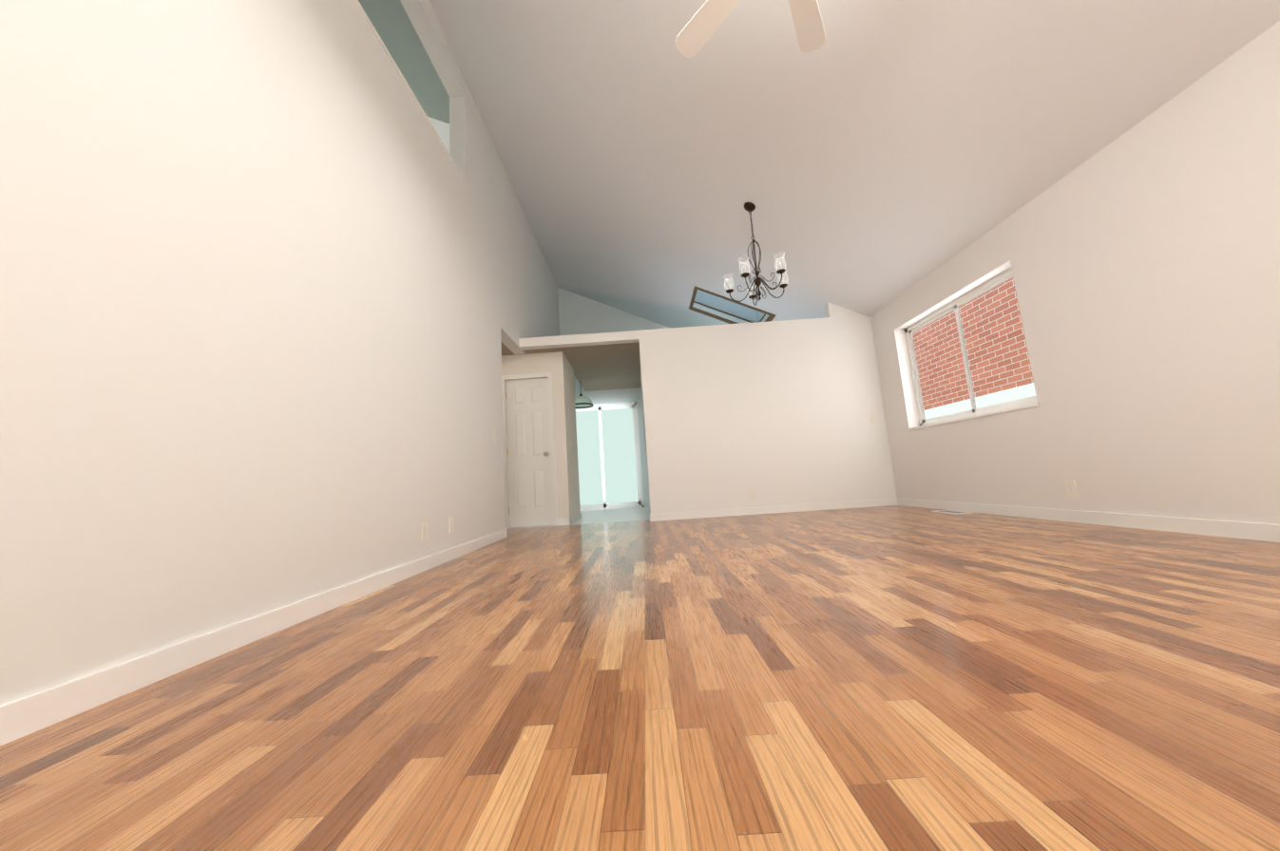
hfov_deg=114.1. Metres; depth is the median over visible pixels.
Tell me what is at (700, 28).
fan
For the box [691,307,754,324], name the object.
trim
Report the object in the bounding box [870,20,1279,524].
wall
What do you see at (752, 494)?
outlet
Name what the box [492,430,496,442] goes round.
light switch
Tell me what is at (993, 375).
window glass
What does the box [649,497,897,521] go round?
baseboard
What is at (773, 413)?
wall
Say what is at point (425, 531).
outlet
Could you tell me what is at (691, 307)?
trim
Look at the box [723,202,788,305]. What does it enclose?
chandelier
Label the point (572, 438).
wall
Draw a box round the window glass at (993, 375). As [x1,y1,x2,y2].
[912,277,1036,420]
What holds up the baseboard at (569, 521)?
attached to the wall at (572, 438)
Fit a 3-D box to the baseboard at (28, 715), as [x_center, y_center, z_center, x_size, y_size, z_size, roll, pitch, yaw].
[-1.457,0.653,0.719,0.014,0.085,7.414,-4,-8,0]
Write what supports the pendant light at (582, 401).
hanging from the ceiling at (869, 158)
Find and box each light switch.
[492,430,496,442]
[648,428,653,438]
[870,414,877,423]
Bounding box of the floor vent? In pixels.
[931,510,974,515]
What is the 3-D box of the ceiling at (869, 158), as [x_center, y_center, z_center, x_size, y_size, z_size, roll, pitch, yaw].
[-0.162,-2.664,2.905,6.426,2.433,11.210,-4,-8,0]
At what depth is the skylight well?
7.07 m
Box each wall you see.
[0,0,559,706]
[427,116,449,152]
[501,351,571,528]
[519,302,897,514]
[557,287,669,507]
[564,355,580,516]
[639,354,650,513]
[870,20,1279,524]
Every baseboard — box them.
[0,529,507,746]
[566,512,581,524]
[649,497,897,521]
[897,497,1279,542]
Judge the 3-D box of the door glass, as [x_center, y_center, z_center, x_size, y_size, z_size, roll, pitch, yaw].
[-0.746,0.408,8.791,2.491,2.600,0.050,-4,-8,0]
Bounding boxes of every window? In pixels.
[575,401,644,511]
[904,267,1039,430]
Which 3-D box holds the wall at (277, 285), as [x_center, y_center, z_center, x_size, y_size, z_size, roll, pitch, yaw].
[-1.665,-1.342,2.749,0.150,4.593,10.910,-4,-8,0]
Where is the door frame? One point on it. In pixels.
(548, 375)
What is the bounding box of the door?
[505,378,553,528]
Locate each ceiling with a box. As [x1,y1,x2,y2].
[358,0,449,124]
[428,0,1279,391]
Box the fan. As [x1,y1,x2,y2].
[674,0,825,57]
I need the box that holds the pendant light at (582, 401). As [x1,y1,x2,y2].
[574,381,592,408]
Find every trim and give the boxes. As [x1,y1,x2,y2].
[688,291,694,309]
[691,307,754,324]
[693,286,775,321]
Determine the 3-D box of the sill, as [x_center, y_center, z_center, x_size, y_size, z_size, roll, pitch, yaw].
[-1.745,-2.462,2.591,0.182,0.021,2.700,-4,-8,0]
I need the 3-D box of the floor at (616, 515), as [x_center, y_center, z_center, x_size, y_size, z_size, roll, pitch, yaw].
[-1.534,1.538,6.629,3.400,0.100,2.760,-4,-8,0]
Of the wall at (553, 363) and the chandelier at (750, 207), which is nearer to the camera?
the chandelier at (750, 207)
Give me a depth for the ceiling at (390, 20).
4.02 m
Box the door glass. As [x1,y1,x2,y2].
[575,408,638,505]
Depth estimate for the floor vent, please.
3.96 m
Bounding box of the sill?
[354,0,466,184]
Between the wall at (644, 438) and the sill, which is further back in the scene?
the wall at (644, 438)
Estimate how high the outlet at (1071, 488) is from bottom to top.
0.117 m
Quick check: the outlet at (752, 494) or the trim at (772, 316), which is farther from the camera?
the trim at (772, 316)
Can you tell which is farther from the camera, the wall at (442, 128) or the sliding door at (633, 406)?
the sliding door at (633, 406)
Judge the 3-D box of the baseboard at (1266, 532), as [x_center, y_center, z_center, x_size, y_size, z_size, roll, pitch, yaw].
[3.079,0.395,1.043,0.014,0.085,8.100,-4,-8,0]
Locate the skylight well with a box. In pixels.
[694,289,764,322]
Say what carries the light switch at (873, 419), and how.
attached to the wall at (773, 413)
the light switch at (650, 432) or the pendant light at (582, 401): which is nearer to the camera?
the light switch at (650, 432)
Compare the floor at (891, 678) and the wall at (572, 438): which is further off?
the wall at (572, 438)
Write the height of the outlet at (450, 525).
0.117 m
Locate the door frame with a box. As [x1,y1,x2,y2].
[501,372,557,529]
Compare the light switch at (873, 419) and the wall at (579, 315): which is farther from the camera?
the wall at (579, 315)
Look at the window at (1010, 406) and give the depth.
4.04 m
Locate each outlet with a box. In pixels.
[421,522,428,541]
[448,516,454,533]
[748,490,756,499]
[1064,480,1078,496]
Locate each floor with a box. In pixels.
[0,505,1279,850]
[508,507,649,529]

